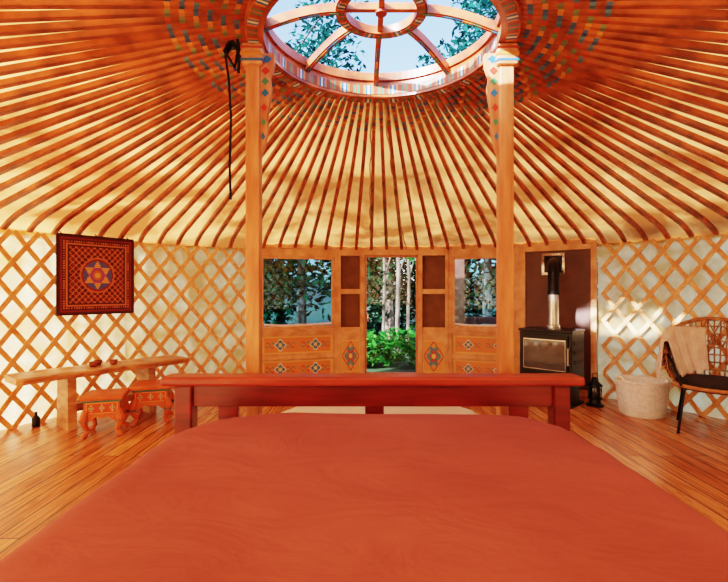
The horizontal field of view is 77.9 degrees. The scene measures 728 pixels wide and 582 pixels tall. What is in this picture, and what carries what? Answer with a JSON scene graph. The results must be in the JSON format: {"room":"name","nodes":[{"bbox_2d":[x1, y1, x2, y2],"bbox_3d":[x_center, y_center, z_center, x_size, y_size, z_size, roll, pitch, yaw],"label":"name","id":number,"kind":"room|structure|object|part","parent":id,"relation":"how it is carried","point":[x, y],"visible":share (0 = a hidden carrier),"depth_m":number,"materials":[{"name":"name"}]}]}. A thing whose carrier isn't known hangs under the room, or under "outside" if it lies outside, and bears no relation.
{"room":"traditional dwelling","nodes":[
{"label":"traditional dwelling","id":0,"kind":"room"},
{"bbox_2d":[0,0,727,249],"bbox_3d":[0.173,-0.930,2.319,6.781,0.806,6.698,0,0,43],"label":"roof","id":1,"kind":"structure","parent":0,"point":[566,46],"depth_m":2.75,"materials":[{"name":"brown wood"}]},
{"bbox_2d":[223,39,240,199],"bbox_3d":[-0.677,-0.897,2.318,0.093,0.855,0.038,0,0,0],"label":"strap","id":2,"kind":"object","parent":1,"relation":"hanging from","point":[231,43],"visible":0.83,"depth_m":2.31,"materials":[{"name":"fabric"}]},
{"bbox_2d":[0,9,727,248],"bbox_3d":[0.203,-0.931,2.401,7.437,0.842,7.437,0,0,0],"label":"ceiling","id":3,"kind":"structure","parent":0,"point":[23,222],"depth_m":3.98,"materials":[{"name":"fabric"}]},
{"bbox_2d":[0,396,727,559],"bbox_3d":[0.200,1.270,2.400,7.540,0.120,7.540,0,0,0],"label":"floor","id":4,"kind":"structure","parent":0,"point":[46,469],"depth_m":3.35,"materials":[{"name":"brown wood"}]},
{"bbox_2d":[32,412,39,426],"bbox_3d":[-2.930,1.145,4.020,0.064,0.130,0.064,0,0,0],"label":"glass bottle","id":5,"kind":"object","parent":4,"relation":"on","point":[36,419],"visible":1,"depth_m":4.00,"materials":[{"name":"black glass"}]},
{"bbox_2d":[4,355,188,430],"bbox_3d":[-2.433,0.955,4.251,0.409,0.510,1.474,0,0,38],"label":"table","id":6,"kind":"object","parent":4,"relation":"on","point":[66,377],"visible":0.92,"depth_m":3.99,"materials":[{"name":"brown wood"}]},
{"bbox_2d":[89,361,96,366],"bbox_3d":[-2.502,0.677,4.155,0.072,0.045,0.072,0,0,0],"label":"wooden cup","id":7,"kind":"object","parent":6,"relation":"on","point":[93,363],"visible":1,"depth_m":4.13,"materials":[{"name":"brown wood"}]},
{"bbox_2d":[109,359,117,364],"bbox_3d":[-2.385,0.677,4.288,0.072,0.045,0.072,0,0,0],"label":"wooden cup","id":8,"kind":"object","parent":6,"relation":"on","point":[112,361],"visible":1,"depth_m":4.27,"materials":[{"name":"brown wood"}]},
{"bbox_2d":[78,388,129,438],"bbox_3d":[-2.213,1.044,3.860,0.346,0.347,0.346,0,0,-17],"label":"stool","id":9,"kind":"object","parent":4,"relation":"on","point":[114,404],"visible":1,"depth_m":3.75,"materials":[{"name":"orange wood"}]},
{"bbox_2d":[129,379,173,425],"bbox_3d":[-1.979,1.039,4.220,0.366,0.357,0.366,0,0,-17],"label":"stool","id":10,"kind":"object","parent":4,"relation":"on","point":[145,392],"visible":0.99,"depth_m":4.09,"materials":[{"name":"orange wood"}]},
{"bbox_2d":[240,43,275,415],"bbox_3d":[-0.556,-0.030,2.350,0.186,2.480,0.150,0,0,0],"label":"support column","id":11,"kind":"structure","parent":4,"relation":"on","point":[259,65],"depth_m":2.31,"materials":[{"name":"brown wood"}]},
{"bbox_2d":[245,0,520,102],"bbox_3d":[0.090,-1.381,2.350,1.380,0.232,1.380,0,0,0],"label":"frame","id":12,"kind":"object","parent":11,"relation":"on","point":[299,71],"depth_m":2.58,"materials":[{"name":"wood"}]},
{"bbox_2d":[338,249,362,372],"bbox_3d":[-0.184,0.330,6.026,0.329,1.760,0.120,0,0,-6],"label":"door","id":13,"kind":"structure","parent":4,"relation":"on","point":[350,262],"depth_m":5.98,"materials":[{"name":"brown wood"}]},
{"bbox_2d":[0,373,727,581],"bbox_3d":[0.038,0.780,0.912,1.891,0.860,2.385,0,0,0],"label":"bed","id":14,"kind":"object","parent":4,"relation":"on","point":[374,495],"visible":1,"depth_m":1.08,"materials":[{"name":"red fabric"}]},
{"bbox_3d":[0.038,0.796,2.050,1.891,0.827,0.110,0,0,0],"label":"footboard","id":15,"kind":"part","parent":14,"relation":"part of","materials":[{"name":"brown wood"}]},
{"bbox_2d":[282,406,479,414],"bbox_3d":[0.147,1.195,4.096,2.014,0.030,2.022,0,0,0],"label":"round rug","id":16,"kind":"object","parent":4,"relation":"on","point":[303,409],"visible":0.11,"depth_m":4.44,"materials":[{"name":"fabric"}]},
{"bbox_2d":[420,249,447,372],"bbox_3d":[0.928,0.330,5.972,0.368,1.760,0.120,0,0,12],"label":"door","id":17,"kind":"structure","parent":4,"relation":"on","point":[433,262],"depth_m":5.95,"materials":[{"name":"brown wood"}]},
{"bbox_2d":[483,43,519,414],"bbox_3d":[0.718,-0.030,2.350,0.186,2.480,0.150,0,0,0],"label":"support column","id":18,"kind":"structure","parent":4,"relation":"on","point":[499,66],"depth_m":2.31,"materials":[{"name":"brown wood"}]},
{"bbox_2d":[518,325,584,408],"bbox_3d":[2.026,0.792,4.896,0.580,0.835,0.428,0,0,45],"label":"wood stove","id":19,"kind":"object","parent":4,"relation":"on","point":[550,348],"visible":0.64,"depth_m":4.75,"materials":[{"name":"metal"}]},
{"bbox_2d":[542,253,564,324],"bbox_3d":[2.128,-0.040,5.156,0.260,0.820,0.513,0,0,31],"label":"flue pipe","id":20,"kind":"object","parent":19,"relation":"on","point":[553,264],"visible":1,"depth_m":4.93,"materials":[{"name":"metal"}]},
{"bbox_2d":[586,373,603,407],"bbox_3d":[2.438,1.036,4.750,0.170,0.349,0.170,0,0,0],"label":"lantern","id":21,"kind":"object","parent":4,"relation":"on","point":[595,397],"visible":1,"depth_m":4.71,"materials":[{"name":"black metal"}]},
{"bbox_2d":[615,375,670,418],"bbox_3d":[2.731,1.020,4.420,0.470,0.380,0.470,0,0,0],"label":"wicker basket","id":22,"kind":"object","parent":4,"relation":"on","point":[638,396],"visible":1,"depth_m":4.27,"materials":[{"name":"beige wicker"}]},
{"bbox_2d":[656,317,727,433],"bbox_3d":[3.033,0.726,3.931,0.813,0.968,0.843,0,0,0],"label":"wicker chair","id":23,"kind":"object","parent":4,"relation":"on","point":[687,346],"visible":1,"depth_m":4.12,"materials":[{"name":"wicker"}]},
{"bbox_2d":[656,326,708,378],"bbox_3d":[2.935,0.561,4.166,0.681,0.459,0.311,0,0,-21],"label":"throw blanket","id":24,"kind":"object","parent":23,"relation":"on","point":[687,346],"depth_m":4.14,"materials":[{"name":"fabric"}]},
{"bbox_2d":[676,374,727,389],"bbox_3d":[3.030,0.786,3.880,0.564,0.072,0.564,0,0,0],"label":"cushion","id":25,"kind":"object","parent":23,"relation":"on","point":[689,381],"depth_m":3.81,"materials":[{"name":"black fabric"}]},
{"bbox_2d":[0,229,727,429],"bbox_3d":[0.200,0.340,2.219,7.290,1.766,6.929,0,0,0],"label":"wall","id":26,"kind":"structure","parent":0,"point":[12,328],"depth_m":4.68,"materials":[{"name":"brown wood"}]},
{"bbox_2d":[56,231,133,315],"bbox_3d":[-2.672,-0.169,4.494,0.062,0.801,0.720,0,0,36],"label":"tapestry","id":27,"kind":"object","parent":26,"relation":"attached to","point":[95,274],"visible":1,"depth_m":4.44,"materials":[{"name":"fabric"}]},
{"bbox_2d":[265,239,596,249],"bbox_3d":[0.685,-0.580,5.710,4.100,0.060,0.710,0,0,8],"label":"trim","id":28,"kind":"structure","parent":26,"relation":"attached to","point":[299,246],"depth_m":5.80,"materials":[{"name":"brown wood"}]},
{"bbox_2d":[0,229,727,429],"bbox_3d":[0.976,0.310,1.902,8.690,1.800,8.528,0,0,-13],"label":"wall","id":29,"kind":"structure","parent":0,"point":[11,244],"depth_m":4.78,"materials":[{"name":"fabric"}]},
{"bbox_2d":[262,248,337,372],"bbox_3d":[-0.851,0.330,5.831,1.067,1.760,0.115,0,0,-17],"label":"window","id":30,"kind":"structure","parent":29,"relation":"in","point":[289,348],"depth_m":5.85,"materials":[{"name":"brown wood"}]},
{"bbox_2d":[363,249,419,372],"bbox_3d":[0.363,0.330,6.018,0.769,1.760,0.116,0,0,3],"label":"door frame","id":31,"kind":"structure","parent":29,"relation":"in","point":[366,253],"depth_m":5.99,"materials":[{"name":"brown wood"}]},
{"bbox_2d":[448,247,520,372],"bbox_3d":[1.523,0.330,5.747,0.910,1.760,0.115,0,0,22],"label":"window","id":32,"kind":"structure","parent":29,"relation":"in","point":[471,347],"depth_m":5.79,"materials":[{"name":"brown wood"}]},
{"bbox_2d":[369,103,405,249],"bbox_3d":[0.300,-0.910,4.483,0.518,0.741,2.914,0,0,0],"label":"rafters","id":33,"kind":"object","parent":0,"point":[372,103],"depth_m":3.78,"materials":[{"name":"brown wood"}]},
{"bbox_2d":[521,242,596,396],"bbox_3d":[2.300,0.330,5.355,0.848,1.760,0.070,0,0,35],"label":"surround","id":34,"kind":"structure","parent":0,"point":[578,286],"depth_m":5.27,"materials":[{"name":"brown wood"}]},
{"label":"outside","id":35,"kind":"structure","parent":0,"visible":0},
{"bbox_2d":[263,300,597,373],"bbox_3d":[0.000,1.340,5.000,120.000,0.001,120.000,0,0,0],"label":"ground","id":36,"kind":"structure","parent":35,"point":[315,316],"depth_m":19.77,"materials":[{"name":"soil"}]},
{"bbox_2d":[367,325,415,367],"bbox_3d":[0.818,0.980,7.844,3.632,0.820,1.241,0,0,4],"label":"bushes","id":37,"kind":"object","parent":36,"relation":"on","point":[385,354],"visible":0.27,"depth_m":7.74,"materials":[{"name":"green plant"}]},
{"bbox_2d":[263,0,597,357],"bbox_3d":[0.639,-4.354,12.627,20.481,11.582,10.833,0,0,0],"label":"forest trees","id":38,"kind":"object","parent":36,"relation":"on","point":[394,298],"visible":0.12,"depth_m":11.00,"materials":[{"name":"green plant"}]},
{"bbox_2d":[455,259,495,325],"bbox_3d":[2.280,0.205,6.770,1.920,2.270,0.140,0,0,0],"label":"porch railing","id":39,"kind":"object","parent":36,"relation":"on","point":[460,317],"visible":0.16,"depth_m":6.70,"materials":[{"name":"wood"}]}
]}

